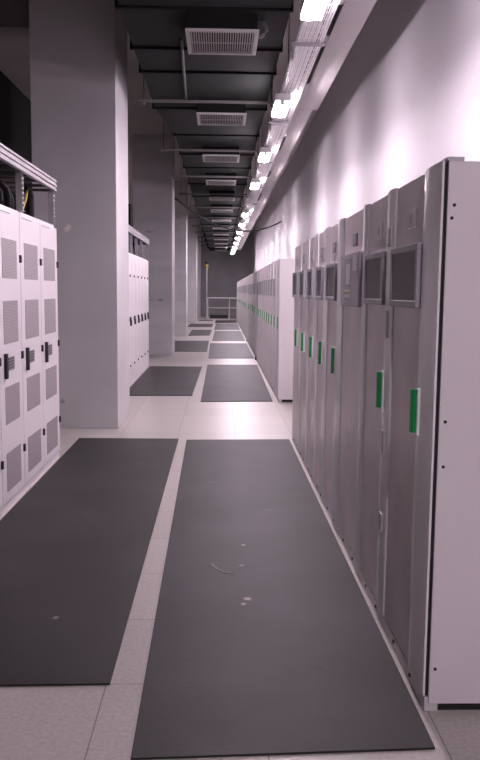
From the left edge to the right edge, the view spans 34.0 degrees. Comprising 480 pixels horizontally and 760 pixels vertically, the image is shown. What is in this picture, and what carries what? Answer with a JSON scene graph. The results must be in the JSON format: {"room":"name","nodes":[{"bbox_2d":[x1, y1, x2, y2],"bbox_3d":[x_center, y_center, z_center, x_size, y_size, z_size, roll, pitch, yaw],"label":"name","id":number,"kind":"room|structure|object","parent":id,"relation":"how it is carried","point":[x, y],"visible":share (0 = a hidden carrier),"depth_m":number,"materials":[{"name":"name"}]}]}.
{"room":"electrical equipment room","nodes":[
{"label":"electrical equipment room","id":0,"kind":"room"},
{"bbox_2d":[0,0,376,229],"bbox_3d":[-1.609,-5.744,18.433,6.480,0.200,54.400,0,6,-2],"label":"ceiling","id":1,"kind":"structure","parent":0,"point":[14,51],"depth_m":14.11,"materials":[{"name":"paint"}]},
{"bbox_2d":[0,0,28,37],"bbox_3d":[-3.307,-4.266,8.873,2.200,0.610,0.360,0,6,-2],"label":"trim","id":2,"kind":"structure","parent":1,"relation":"attached to","point":[14,14],"depth_m":8.74,"materials":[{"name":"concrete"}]},
{"bbox_2d":[0,71,32,214],"bbox_3d":[-3.082,-3.416,9.600,0.960,2.460,16.000,0,6,-2],"label":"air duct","id":3,"kind":"object","parent":1,"relation":"hanging from","point":[15,107],"visible":0.06,"depth_m":9.13,"materials":[{"name":"black"}]},
{"bbox_2d":[128,203,132,226],"bbox_3d":[-1.800,-3.669,12.191,0.220,2.517,0.300,0,6,-2],"label":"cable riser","id":4,"kind":"object","parent":1,"relation":"attached to","point":[130,207],"visible":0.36,"depth_m":12.18,"materials":[{"name":"black plastic"}]},
{"bbox_2d":[139,76,272,107],"bbox_3d":[-0.379,-3.831,8.877,1.520,1.420,0.040,0,6,-2],"label":"hanger","id":5,"kind":"object","parent":1,"relation":"hanging from","point":[143,100],"visible":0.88,"depth_m":8.93,"materials":[{"name":"grey metal"}]},
{"bbox_2d":[115,0,293,250],"bbox_3d":[-0.589,-4.596,18.339,1.380,0.660,52.500,0,6,-2],"label":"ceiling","id":6,"kind":"structure","parent":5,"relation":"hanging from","point":[155,28],"depth_m":8.02,"materials":[{"name":"black"}]},
{"bbox_2d":[180,38,186,98],"bbox_3d":[-0.561,-3.077,7.851,0.032,0.030,2.081,0,6,-3],"label":"conduit","id":7,"kind":"object","parent":6,"relation":"attached to","point":[181,39],"visible":1,"depth_m":7.59,"materials":[{"name":"grey"}]},
{"bbox_2d":[202,146,239,162],"bbox_3d":[-0.301,-3.590,12.480,0.584,0.150,0.620,0,6,-2],"label":"air diffuser","id":8,"kind":"object","parent":6,"relation":"attached to","point":[229,157],"visible":0.99,"depth_m":12.19,"materials":[{"name":"grey"}]},
{"bbox_2d":[206,173,235,185],"bbox_3d":[-0.372,-3.907,15.261,0.584,0.150,0.620,0,6,-2],"label":"air diffuser","id":9,"kind":"object","parent":6,"relation":"attached to","point":[209,181],"visible":0.98,"depth_m":14.97,"materials":[{"name":"grey"}]},
{"bbox_2d":[213,230,228,234],"bbox_3d":[-0.704,-5.513,29.366,0.584,0.150,0.620,0,6,-2],"label":"air diffuser","id":10,"kind":"object","parent":6,"relation":"attached to","point":[214,230],"visible":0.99,"depth_m":29.07,"materials":[{"name":"grey"}]},
{"bbox_2d":[214,240,227,243],"bbox_3d":[-0.851,-6.170,35.127,0.584,0.150,0.620,0,6,-2],"label":"air diffuser","id":11,"kind":"object","parent":6,"relation":"attached to","point":[216,241],"visible":1,"depth_m":34.83,"materials":[{"name":"grey"}]},
{"bbox_2d":[196,103,246,125],"bbox_3d":[-0.222,-3.188,9.387,0.584,0.150,0.620,0,6,-2],"label":"air diffuser","id":12,"kind":"object","parent":6,"relation":"attached to","point":[207,113],"visible":0.94,"depth_m":9.10,"materials":[{"name":"grey"}]},
{"bbox_2d":[212,215,230,221],"bbox_3d":[-0.556,-4.857,23.606,0.584,0.150,0.620,0,6,-2],"label":"air diffuser","id":13,"kind":"object","parent":6,"relation":"attached to","point":[213,219],"visible":0.96,"depth_m":23.32,"materials":[{"name":"grey"}]},
{"bbox_2d":[213,223,229,229],"bbox_3d":[-0.630,-5.185,26.486,0.584,0.150,0.620,0,6,-2],"label":"air diffuser","id":14,"kind":"object","parent":6,"relation":"attached to","point":[214,227],"visible":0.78,"depth_m":26.19,"materials":[{"name":"grey"}]},
{"bbox_2d":[185,12,258,54],"bbox_3d":[-0.147,-2.856,6.477,0.584,0.150,0.620,0,6,-2],"label":"air diffuser","id":15,"kind":"object","parent":6,"relation":"attached to","point":[207,33],"visible":1,"depth_m":6.24,"materials":[{"name":"grey"}]},
{"bbox_2d":[209,191,234,200],"bbox_3d":[-0.411,-4.212,17.944,0.584,0.150,0.620,0,6,-2],"label":"air diffuser","id":16,"kind":"object","parent":6,"relation":"attached to","point":[212,197],"visible":0.95,"depth_m":17.65,"materials":[{"name":"grey"}]},
{"bbox_2d":[211,204,232,212],"bbox_3d":[-0.482,-4.529,20.725,0.584,0.150,0.620,0,6,-2],"label":"air diffuser","id":17,"kind":"object","parent":6,"relation":"attached to","point":[213,210],"visible":0.98,"depth_m":20.44,"materials":[{"name":"grey"}]},
{"bbox_2d":[258,21,267,38],"bbox_3d":[0.183,-2.859,6.384,0.093,0.153,0.032,0,6,-2],"label":"pipe elbow","id":18,"kind":"object","parent":6,"relation":"attached to","point":[263,23],"visible":0.9,"depth_m":6.37,"materials":[{"name":"grey metal"}]},
{"bbox_2d":[160,119,258,153],"bbox_3d":[-0.459,-4.185,11.986,1.520,1.420,0.040,0,6,-2],"label":"hanger","id":19,"kind":"object","parent":1,"relation":"hanging from","point":[163,149],"visible":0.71,"depth_m":12.04,"materials":[{"name":"grey metal"}]},
{"bbox_2d":[171,175,251,179],"bbox_3d":[-0.530,-4.500,14.757,1.520,1.420,0.040,0,6,-2],"label":"hanger","id":20,"kind":"object","parent":1,"relation":"hanging from","point":[171,175],"visible":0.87,"depth_m":14.82,"materials":[{"name":"grey metal"}]},
{"bbox_2d":[179,185,246,196],"bbox_3d":[-0.599,-4.807,17.449,1.520,1.420,0.040,0,6,-2],"label":"hanger","id":21,"kind":"object","parent":1,"relation":"hanging from","point":[246,185],"visible":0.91,"depth_m":17.50,"materials":[{"name":"grey metal"}]},
{"bbox_2d":[184,174,242,209],"bbox_3d":[-0.670,-5.124,20.230,1.520,1.420,0.040,0,6,-2],"label":"hanger","id":22,"kind":"object","parent":1,"relation":"hanging from","point":[186,174],"visible":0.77,"depth_m":20.28,"materials":[{"name":"grey metal"}]},
{"bbox_2d":[189,188,239,219],"bbox_3d":[-0.744,-5.452,23.110,1.520,1.420,0.040,0,6,-2],"label":"hanger","id":23,"kind":"object","parent":1,"relation":"hanging from","point":[190,217],"visible":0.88,"depth_m":23.16,"materials":[{"name":"grey metal"}]},
{"bbox_2d":[197,218,234,238],"bbox_3d":[-0.965,-6.436,31.752,1.520,1.420,0.040,0,6,-2],"label":"hanger","id":24,"kind":"object","parent":1,"relation":"hanging from","point":[198,237],"visible":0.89,"depth_m":31.80,"materials":[{"name":"grey metal"}]},
{"bbox_2d":[196,209,235,233],"bbox_3d":[-0.892,-6.108,28.871,1.520,1.420,0.040,0,6,-2],"label":"hanger","id":25,"kind":"object","parent":1,"relation":"hanging from","point":[196,209],"visible":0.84,"depth_m":28.93,"materials":[{"name":"grey metal"}]},
{"bbox_2d":[233,0,339,253],"bbox_3d":[0.274,-4.787,17.836,0.275,1.530,51.500,0,6,-2],"label":"cable tray","id":26,"kind":"object","parent":1,"relation":"hanging from","point":[318,44],"visible":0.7,"depth_m":7.63,"materials":[{"name":"silver metal"}]},
{"bbox_2d":[245,198,252,205],"bbox_3d":[0.199,-3.958,17.425,0.152,0.126,0.720,0,6,-2],"label":"lamp","id":27,"kind":"object","parent":26,"relation":"attached to","point":[248,202],"visible":1,"depth_m":17.11,"materials":[{"name":"white"}]},
{"bbox_2d":[250,178,259,188],"bbox_3d":[0.275,-3.619,14.445,0.152,0.126,0.720,0,6,-2],"label":"lamp","id":28,"kind":"object","parent":26,"relation":"attached to","point":[254,184],"visible":1,"depth_m":14.17,"materials":[{"name":"white"}]},
{"bbox_2d":[258,147,270,162],"bbox_3d":[0.354,-3.268,11.366,0.152,0.126,0.720,0,6,-2],"label":"lamp","id":29,"kind":"object","parent":26,"relation":"attached to","point":[264,154],"visible":1,"depth_m":11.10,"materials":[{"name":"white"}]},
{"bbox_2d":[240,20,307,226],"bbox_3d":[0.223,-4.031,17.266,0.036,0.026,50.000,0,6,-2],"label":"cable","id":30,"kind":"object","parent":26,"relation":"on","point":[306,20],"visible":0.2,"depth_m":7.38,"materials":[{"name":"white plastic"}]},
{"bbox_2d":[237,20,316,240],"bbox_3d":[0.296,-4.031,17.268,0.038,0.028,50.000,0,6,-2],"label":"cable","id":31,"kind":"object","parent":26,"relation":"on","point":[316,20],"visible":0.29,"depth_m":7.30,"materials":[{"name":"white plastic"}]},
{"bbox_2d":[244,22,312,218],"bbox_3d":[0.259,-4.029,17.267,0.034,0.024,50.000,0,6,-2],"label":"cable","id":32,"kind":"object","parent":26,"relation":"on","point":[310,22],"visible":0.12,"depth_m":7.38,"materials":[{"name":"white plastic"}]},
{"bbox_2d":[271,93,290,117],"bbox_3d":[0.431,-2.925,8.356,0.152,0.126,0.720,0,6,-2],"label":"lamp","id":33,"kind":"object","parent":26,"relation":"attached to","point":[281,102],"visible":1,"depth_m":8.10,"materials":[{"name":"white"}]},
{"bbox_2d":[235,0,329,249],"bbox_3d":[0.333,-4.029,17.269,0.034,0.024,50.000,0,6,-2],"label":"cable","id":34,"kind":"object","parent":26,"relation":"on","point":[329,0],"visible":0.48,"depth_m":7.57,"materials":[{"name":"white plastic"}]},
{"bbox_2d":[299,0,327,21],"bbox_3d":[0.510,-2.572,5.257,0.152,0.126,0.720,0,6,-2],"label":"lamp","id":35,"kind":"object","parent":26,"relation":"attached to","point":[310,10],"visible":1,"depth_m":5.36,"materials":[{"name":"white"}]},
{"bbox_2d":[237,0,375,249],"bbox_3d":[0.600,-4.909,17.830,0.305,1.280,51.500,0,6,-2],"label":"cable tray","id":36,"kind":"object","parent":1,"relation":"hanging from","point":[349,17],"visible":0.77,"depth_m":8.18,"materials":[{"name":"grey metal"}]},
{"bbox_2d":[201,229,252,316],"bbox_3d":[-2.324,-6.212,45.646,6.080,5.030,0.200,0,6,-2],"label":"wall","id":37,"kind":"structure","parent":0,"point":[225,269],"depth_m":45.59,"materials":[{"name":"grey paint"}]},
{"bbox_2d":[0,317,479,759],"bbox_3d":[-1.659,-0.548,19.024,6.480,0.200,54.400,0,6,-2],"label":"floor","id":38,"kind":"structure","parent":0,"point":[81,722],"depth_m":3.17,"materials":[{"name":"tile"}]},
{"bbox_2d":[0,358,3,517],"bbox_3d":[-1.960,-0.092,4.842,0.822,2.092,0.594,0,6,-2],"label":"tall cabinet","id":39,"kind":"object","parent":38,"relation":"on","point":[1,461],"visible":1,"depth_m":5.19,"materials":[{"name":"white metal"}]},
{"bbox_2d":[0,204,25,515],"bbox_3d":[-1.975,-0.160,5.436,0.822,2.092,0.589,0,6,-2],"label":"tall cabinet","id":40,"kind":"object","parent":38,"relation":"on","point":[13,447],"visible":0.98,"depth_m":5.43,"materials":[{"name":"white metal"}]},
{"bbox_2d":[16,211,44,492],"bbox_3d":[-1.991,-0.230,6.052,0.822,2.092,0.639,0,6,-2],"label":"tall cabinet","id":41,"kind":"object","parent":38,"relation":"on","point":[29,228],"visible":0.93,"depth_m":6.03,"materials":[{"name":"white metal"}]},
{"bbox_2d":[0,179,10,207],"bbox_3d":[-1.758,-1.369,5.635,0.047,0.292,0.314,3,7,23],"label":"power cable","id":42,"kind":"object","parent":41,"relation":"on","point":[3,185],"visible":0.82,"depth_m":5.74,"materials":[{"name":"black rubber"}]},
{"bbox_2d":[0,143,56,223],"bbox_3d":[-1.827,-1.411,5.607,0.530,0.378,2.450,0,6,-2],"label":"rack","id":43,"kind":"object","parent":41,"relation":"on","point":[25,168],"visible":0.81,"depth_m":5.87,"materials":[{"name":"metal"}]},
{"bbox_2d":[37,219,60,472],"bbox_3d":[-2.007,-0.303,6.695,0.822,2.092,0.644,0,6,-2],"label":"tall cabinet","id":44,"kind":"object","parent":38,"relation":"on","point":[48,237],"visible":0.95,"depth_m":6.67,"materials":[{"name":"white metal"}]},
{"bbox_2d":[23,183,34,217],"bbox_3d":[-1.737,-1.459,6.400,0.065,0.297,0.170,3,7,17],"label":"power cable","id":45,"kind":"object","parent":44,"relation":"on","point":[30,198],"visible":0.73,"depth_m":6.43,"materials":[{"name":"black rubber"}]},
{"bbox_2d":[29,0,129,427],"bbox_3d":[-1.777,-2.030,8.895,0.890,5.030,1.100,0,6,-2],"label":"concrete column","id":46,"kind":"structure","parent":38,"relation":"on","point":[79,87],"depth_m":8.36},
{"bbox_2d":[0,438,178,686],"bbox_3d":[-1.074,0.887,5.520,1.016,0.008,5.080,0,6,-2],"label":"floor mat","id":47,"kind":"object","parent":38,"relation":"on","point":[74,547],"visible":1,"depth_m":4.43,"materials":[{"name":"rubber"}]},
{"bbox_2d":[129,253,131,385],"bbox_3d":[-2.116,-0.947,12.292,0.830,2.105,0.594,0,6,-2],"label":"tall cabinet","id":48,"kind":"object","parent":38,"relation":"on","point":[130,278],"visible":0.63,"depth_m":12.39,"materials":[{"name":"white metal"}]},
{"bbox_2d":[130,253,135,383],"bbox_3d":[-2.131,-1.015,12.888,0.830,2.105,0.594,0,6,-2],"label":"tall cabinet","id":49,"kind":"object","parent":38,"relation":"on","point":[133,276],"visible":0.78,"depth_m":12.88,"materials":[{"name":"white metal"}]},
{"bbox_2d":[128,224,148,259],"bbox_3d":[-2.002,-2.364,13.649,0.530,0.403,3.610,0,6,-2],"label":"rack","id":50,"kind":"object","parent":49,"relation":"on","point":[134,236],"visible":0.48,"depth_m":13.35,"materials":[{"name":"metal"}]},
{"bbox_2d":[135,255,139,379],"bbox_3d":[-2.146,-1.083,13.484,0.830,2.105,0.594,0,6,-2],"label":"tall cabinet","id":51,"kind":"object","parent":38,"relation":"on","point":[136,257],"visible":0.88,"depth_m":13.47,"materials":[{"name":"white metal"}]},
{"bbox_2d":[139,257,142,375],"bbox_3d":[-2.162,-1.151,14.080,0.830,2.105,0.594,0,6,-2],"label":"tall cabinet","id":52,"kind":"object","parent":38,"relation":"on","point":[140,258],"visible":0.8,"depth_m":14.09,"materials":[{"name":"white metal"}]},
{"bbox_2d":[142,258,145,371],"bbox_3d":[-2.177,-1.218,14.676,0.830,2.105,0.594,0,6,-2],"label":"tall cabinet","id":53,"kind":"object","parent":38,"relation":"on","point":[143,260],"visible":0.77,"depth_m":14.70,"materials":[{"name":"white metal"}]},
{"bbox_2d":[144,259,148,368],"bbox_3d":[-2.192,-1.286,15.272,0.830,2.105,0.594,0,6,-2],"label":"tall cabinet","id":54,"kind":"object","parent":38,"relation":"on","point":[147,281],"visible":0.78,"depth_m":15.30,"materials":[{"name":"white metal"}]},
{"bbox_2d":[133,134,174,355],"bbox_3d":[-2.026,-3.135,18.599,0.890,5.030,1.100,0,6,-2],"label":"concrete column","id":55,"kind":"structure","parent":38,"relation":"on","point":[153,183],"depth_m":18.00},
{"bbox_2d":[175,198,281,231],"bbox_3d":[-0.150,-4.407,21.599,0.054,0.584,5.903,4,7,29],"label":"cable","id":56,"kind":"object","parent":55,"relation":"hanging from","point":[180,202],"visible":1,"depth_m":21.17,"materials":[{"name":"black rubber"}]},
{"bbox_2d":[129,366,201,395],"bbox_3d":[-1.226,-0.022,13.507,1.042,0.008,4.420,0,6,-2],"label":"floor mat","id":57,"kind":"object","parent":38,"relation":"on","point":[156,380],"visible":0.86,"depth_m":13.03,"materials":[{"name":"rubber"}]},
{"bbox_2d":[175,181,187,336],"bbox_3d":[-2.221,-4.003,26.218,0.890,5.030,1.100,0,6,-2],"label":"concrete column","id":58,"kind":"structure","parent":38,"relation":"on","point":[181,213],"depth_m":25.71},
{"bbox_2d":[187,215,196,322],"bbox_3d":[-2.514,-5.304,37.640,0.890,5.030,1.100,0,6,-2],"label":"concrete column","id":59,"kind":"structure","parent":38,"relation":"on","point":[192,235],"depth_m":37.11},
{"bbox_2d":[175,341,208,351],"bbox_3d":[-1.410,-0.949,21.648,1.070,0.008,4.290,0,6,-2],"label":"floor mat","id":60,"kind":"object","parent":38,"relation":"on","point":[180,346],"visible":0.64,"depth_m":21.28,"materials":[{"name":"rubber"}]},
{"bbox_2d":[197,227,200,316],"bbox_3d":[-2.695,-6.107,44.692,0.890,5.030,1.100,0,6,-2],"label":"concrete column","id":61,"kind":"structure","parent":38,"relation":"on","point":[199,239],"depth_m":44.22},
{"bbox_2d":[188,330,211,335],"bbox_3d":[-1.418,-1.715,28.386,0.760,0.008,4.150,0,6,-2],"label":"floor mat","id":62,"kind":"object","parent":38,"relation":"on","point":[193,332],"visible":1,"depth_m":27.79,"materials":[{"name":"rubber"}]},
{"bbox_2d":[188,324,212,326],"bbox_3d":[-1.719,-2.396,34.352,1.044,0.008,3.170,0,6,-2],"label":"floor mat","id":63,"kind":"object","parent":38,"relation":"on","point":[189,325],"visible":1,"depth_m":34.07,"materials":[{"name":"rubber"}]},
{"bbox_2d":[205,261,208,318],"bbox_3d":[-1.756,-4.755,41.598,0.180,3.060,0.140,0,6,-2],"label":"pole","id":64,"kind":"object","parent":38,"relation":"on","point":[206,262],"visible":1,"depth_m":41.55,"materials":[{"name":"metal"}]},
{"bbox_2d":[210,314,227,318],"bbox_3d":[-1.174,-3.522,43.465,1.000,0.200,0.800,0,6,-2],"label":"step","id":65,"kind":"structure","parent":38,"relation":"on","point":[217,316],"depth_m":43.07,"materials":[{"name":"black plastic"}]},
{"bbox_2d":[207,298,236,319],"bbox_3d":[-0.911,-3.735,41.132,1.637,1.154,0.060,0,6,-2],"label":"railing","id":66,"kind":"object","parent":38,"relation":"on","point":[207,298],"visible":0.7,"depth_m":41.07,"materials":[{"name":"metal"}]},
{"bbox_2d":[215,320,236,322],"bbox_3d":[-0.691,-2.877,38.668,1.060,0.008,3.900,0,6,-2],"label":"floor mat","id":67,"kind":"object","parent":38,"relation":"on","point":[216,321],"visible":1,"depth_m":38.77,"materials":[{"name":"rubber"}]},
{"bbox_2d":[214,324,239,329],"bbox_3d":[-0.568,-2.260,33.254,1.030,0.008,5.600,0,6,-2],"label":"floor mat","id":68,"kind":"object","parent":38,"relation":"on","point":[217,326],"visible":1,"depth_m":32.53,"materials":[{"name":"rubber"}]},
{"bbox_2d":[212,331,244,340],"bbox_3d":[-0.413,-1.532,26.857,1.030,0.008,6.080,0,6,-2],"label":"floor mat","id":69,"kind":"object","parent":38,"relation":"on","point":[218,335],"visible":1,"depth_m":26.10,"materials":[{"name":"rubber"}]},
{"bbox_2d":[208,343,253,358],"bbox_3d":[-0.271,-0.777,20.232,1.065,0.008,5.180,0,6,-2],"label":"floor mat","id":70,"kind":"object","parent":38,"relation":"on","point":[216,350],"visible":1,"depth_m":19.70,"materials":[{"name":"rubber"}]},
{"bbox_2d":[201,365,272,401],"bbox_3d":[-0.093,-0.009,13.488,1.035,0.008,5.460,0,6,-2],"label":"floor mat","id":71,"kind":"object","parent":38,"relation":"on","point":[222,383],"visible":1,"depth_m":12.62,"materials":[{"name":"rubber"}]},
{"bbox_2d":[244,278,244,331],"bbox_3d":[0.591,-2.498,26.801,0.902,1.963,0.655,0,6,-2],"label":"tall cabinet","id":72,"kind":"object","parent":38,"relation":"on","point":[244,278],"visible":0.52,"depth_m":26.49,"materials":[{"name":"grey metal"}]},
{"bbox_2d":[245,285,245,337],"bbox_3d":[0.624,-2.350,25.500,0.902,1.963,0.655,0,6,-2],"label":"tall cabinet","id":73,"kind":"object","parent":38,"relation":"on","point":[245,285],"visible":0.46,"depth_m":25.39,"materials":[{"name":"grey metal"}]},
{"bbox_2d":[246,277,246,329],"bbox_3d":[0.636,-2.276,24.849,0.912,1.963,0.655,0,6,-2],"label":"tall cabinet","id":74,"kind":"object","parent":38,"relation":"on","point":[246,277],"visible":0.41,"depth_m":24.52,"materials":[{"name":"grey metal"}]},
{"bbox_2d":[246,276,247,338],"bbox_3d":[0.657,-2.202,24.198,0.902,1.963,0.655,0,6,-2],"label":"tall cabinet","id":75,"kind":"object","parent":38,"relation":"on","point":[247,276],"visible":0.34,"depth_m":23.85,"materials":[{"name":"grey metal"}]},
{"bbox_2d":[248,275,249,343],"bbox_3d":[0.688,-2.001,22.435,0.912,1.963,0.655,0,6,-2],"label":"tall cabinet","id":76,"kind":"object","parent":38,"relation":"on","point":[249,275],"visible":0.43,"depth_m":22.61,"materials":[{"name":"grey metal"}]},
{"bbox_2d":[249,275,250,345],"bbox_3d":[0.709,-1.927,21.785,0.902,1.963,0.655,0,6,-2],"label":"tall cabinet","id":77,"kind":"object","parent":38,"relation":"on","point":[250,275],"visible":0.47,"depth_m":21.83,"materials":[{"name":"grey metal"}]},
{"bbox_2d":[250,274,251,347],"bbox_3d":[0.721,-1.853,21.134,0.912,1.963,0.655,0,6,-2],"label":"tall cabinet","id":78,"kind":"object","parent":38,"relation":"on","point":[251,274],"visible":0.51,"depth_m":20.91,"materials":[{"name":"grey metal"}]},
{"bbox_2d":[251,274,252,349],"bbox_3d":[0.743,-1.779,20.483,0.902,1.963,0.655,0,6,-2],"label":"tall cabinet","id":79,"kind":"object","parent":38,"relation":"on","point":[252,274],"visible":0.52,"depth_m":20.25,"materials":[{"name":"grey metal"}]},
{"bbox_2d":[252,273,253,351],"bbox_3d":[0.754,-1.705,19.833,0.912,1.963,0.655,0,6,-2],"label":"tall cabinet","id":80,"kind":"object","parent":38,"relation":"on","point":[253,273],"visible":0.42,"depth_m":19.61,"materials":[{"name":"grey metal"}]},
{"bbox_2d":[253,272,254,352],"bbox_3d":[0.776,-1.631,19.182,0.902,1.963,0.655,0,6,-2],"label":"tall cabinet","id":81,"kind":"object","parent":38,"relation":"on","point":[254,272],"visible":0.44,"depth_m":19.02,"materials":[{"name":"grey metal"}]},
{"bbox_2d":[254,272,255,354],"bbox_3d":[0.788,-1.557,18.532,0.912,1.963,0.655,0,6,-2],"label":"tall cabinet","id":82,"kind":"object","parent":38,"relation":"on","point":[255,272],"visible":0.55,"depth_m":18.36,"materials":[{"name":"grey metal"}]},
{"bbox_2d":[255,272,256,356],"bbox_3d":[0.809,-1.483,17.881,0.902,1.963,0.655,0,6,-2],"label":"tall cabinet","id":83,"kind":"object","parent":38,"relation":"on","point":[256,272],"visible":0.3,"depth_m":17.61,"materials":[{"name":"grey metal"}]},
{"bbox_2d":[256,270,258,361],"bbox_3d":[0.813,-1.372,16.912,0.912,1.963,0.655,0,6,-2],"label":"tall cabinet","id":84,"kind":"object","parent":38,"relation":"on","point":[258,270],"visible":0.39,"depth_m":16.68,"materials":[{"name":"grey metal"}]},
{"bbox_2d":[258,269,260,363],"bbox_3d":[0.830,-1.298,16.262,0.912,1.963,0.655,0,6,-2],"label":"tall cabinet","id":85,"kind":"object","parent":38,"relation":"on","point":[260,269],"visible":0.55,"depth_m":16.09,"materials":[{"name":"grey metal"}]},
{"bbox_2d":[259,268,261,367],"bbox_3d":[0.847,-1.224,15.611,0.912,1.963,0.655,0,6,-2],"label":"tall cabinet","id":86,"kind":"object","parent":38,"relation":"on","point":[261,268],"visible":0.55,"depth_m":15.41,"materials":[{"name":"grey metal"}]},
{"bbox_2d":[261,267,263,371],"bbox_3d":[0.863,-1.150,14.960,0.912,1.963,0.655,0,6,-2],"label":"tall cabinet","id":87,"kind":"object","parent":38,"relation":"on","point":[263,267],"visible":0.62,"depth_m":14.73,"materials":[{"name":"grey metal"}]},
{"bbox_2d":[263,266,265,375],"bbox_3d":[0.880,-1.076,14.310,0.912,1.963,0.655,0,6,-2],"label":"tall cabinet","id":88,"kind":"object","parent":38,"relation":"on","point":[264,294],"visible":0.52,"depth_m":14.08,"materials":[{"name":"grey metal"}]},
{"bbox_2d":[265,265,268,378],"bbox_3d":[0.897,-1.002,13.659,0.912,1.963,0.655,0,6,-2],"label":"tall cabinet","id":89,"kind":"object","parent":38,"relation":"on","point":[267,266],"visible":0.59,"depth_m":13.46,"materials":[{"name":"grey metal"}]},
{"bbox_2d":[267,263,270,382],"bbox_3d":[0.913,-0.928,13.009,0.912,1.963,0.655,0,6,-2],"label":"tall cabinet","id":90,"kind":"object","parent":38,"relation":"on","point":[269,267],"visible":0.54,"depth_m":12.85,"materials":[{"name":"grey metal"}]},
{"bbox_2d":[269,262,273,388],"bbox_3d":[0.930,-0.854,12.358,0.912,1.963,0.655,0,6,-2],"label":"tall cabinet","id":91,"kind":"object","parent":38,"relation":"on","point":[272,263],"visible":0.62,"depth_m":12.19,"materials":[{"name":"grey metal"}]},
{"bbox_2d":[272,260,276,394],"bbox_3d":[0.947,-0.780,11.707,0.912,1.963,0.655,0,6,-2],"label":"tall cabinet","id":92,"kind":"object","parent":38,"relation":"on","point":[275,262],"visible":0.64,"depth_m":11.54,"materials":[{"name":"grey metal"}]},
{"bbox_2d":[131,439,434,759],"bbox_3d":[0.054,0.922,5.306,1.060,0.008,5.530,0,6,-2],"label":"floor mat","id":93,"kind":"object","parent":38,"relation":"on","point":[284,652],"visible":1,"depth_m":3.47,"materials":[{"name":"rubber"}]},
{"bbox_2d":[275,258,294,401],"bbox_3d":[0.964,-0.705,11.052,0.912,1.963,0.665,0,6,-2],"label":"tall cabinet","id":94,"kind":"object","parent":38,"relation":"on","point":[285,266],"visible":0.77,"depth_m":10.73,"materials":[{"name":"white metal"}]},
{"bbox_2d":[292,243,302,452],"bbox_3d":[0.982,-0.320,7.668,0.927,1.963,0.685,0,6,-2],"label":"tall cabinet","id":95,"kind":"object","parent":38,"relation":"on","point":[298,250],"visible":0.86,"depth_m":7.55,"materials":[{"name":"grey metal"}]},
{"bbox_2d":[293,275,296,294],"bbox_3d":[0.556,-0.934,7.704,0.032,0.194,0.398,0,6,-2],"label":"vent","id":96,"kind":"object","parent":95,"relation":"attached to","point":[294,276],"depth_m":7.70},
{"bbox_2d":[299,238,309,466],"bbox_3d":[0.999,-0.246,7.014,0.927,1.963,0.631,0,6,-2],"label":"tall cabinet","id":97,"kind":"object","parent":38,"relation":"on","point":[306,245],"visible":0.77,"depth_m":6.89,"materials":[{"name":"grey metal"}]},
{"bbox_2d":[300,274,302,294],"bbox_3d":[0.573,-0.861,7.065,0.032,0.194,0.314,0,6,-2],"label":"vent","id":98,"kind":"object","parent":97,"relation":"attached to","point":[301,275],"depth_m":7.09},
{"bbox_2d":[306,233,319,482],"bbox_3d":[1.014,-0.176,6.399,0.927,1.963,0.608,0,6,-2],"label":"tall cabinet","id":99,"kind":"object","parent":38,"relation":"on","point":[314,242],"visible":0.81,"depth_m":6.28,"materials":[{"name":"grey metal"}]},
{"bbox_2d":[307,272,310,295],"bbox_3d":[0.589,-0.789,6.437,0.032,0.194,0.316,0,6,-2],"label":"vent","id":100,"kind":"object","parent":99,"relation":"attached to","point":[308,273],"depth_m":6.47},
{"bbox_2d":[314,227,329,503],"bbox_3d":[1.030,-0.108,5.804,0.927,1.963,0.590,0,6,-2],"label":"tall cabinet","id":101,"kind":"object","parent":38,"relation":"on","point":[324,237],"visible":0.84,"depth_m":5.69,"materials":[{"name":"grey metal"}]},
{"bbox_2d":[316,270,320,295],"bbox_3d":[0.604,-0.722,5.842,0.032,0.194,0.298,0,6,-2],"label":"vent","id":102,"kind":"object","parent":101,"relation":"attached to","point":[318,272],"depth_m":5.87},
{"bbox_2d":[324,218,345,532],"bbox_3d":[1.046,-0.037,5.181,0.927,1.963,0.664,0,6,-2],"label":"tall cabinet","id":103,"kind":"object","parent":38,"relation":"on","point":[337,232],"visible":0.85,"depth_m":5.09,"materials":[{"name":"grey metal"}]},
{"bbox_2d":[327,267,333,296],"bbox_3d":[0.620,-0.651,5.224,0.032,0.194,0.362,0,6,-2],"label":"vent","id":104,"kind":"object","parent":103,"relation":"attached to","point":[330,270],"depth_m":5.23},
{"bbox_2d":[338,204,370,577],"bbox_3d":[1.069,0.045,4.463,0.917,1.963,0.783,0,6,-2],"label":"tall cabinet","id":105,"kind":"object","parent":38,"relation":"on","point":[357,229],"visible":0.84,"depth_m":4.39,"materials":[{"name":"grey metal"}]},
{"bbox_2d":[360,188,397,627],"bbox_3d":[1.082,0.124,3.768,0.927,1.963,0.616,0,6,-2],"label":"tall cabinet","id":106,"kind":"object","parent":38,"relation":"on","point":[383,212],"visible":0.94,"depth_m":3.70,"materials":[{"name":"grey metal"}]},
{"bbox_2d":[365,258,380,298],"bbox_3d":[0.657,-0.486,3.773,0.032,0.194,0.391,0,6,-2],"label":"vent","id":107,"kind":"object","parent":106,"relation":"attached to","point":[372,265],"depth_m":3.77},
{"bbox_2d":[384,157,479,710],"bbox_3d":[1.099,0.194,3.106,0.927,1.975,0.716,0,6,-2],"label":"tall cabinet","id":108,"kind":"object","parent":38,"relation":"on","point":[432,618],"visible":1,"depth_m":2.81,"materials":[{"name":"grey metal"}]},
{"bbox_2d":[392,250,415,300],"bbox_3d":[0.673,-0.415,3.151,0.032,0.194,0.411,0,6,-2],"label":"vent","id":109,"kind":"object","parent":108,"relation":"attached to","point":[403,261],"depth_m":3.15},
{"bbox_2d":[252,0,479,273],"bbox_3d":[1.505,-3.125,18.812,0.200,5.030,54.400,0,6,-2],"label":"wall","id":110,"kind":"structure","parent":0,"point":[404,99],"depth_m":9.05,"materials":[{"name":"white paint"}]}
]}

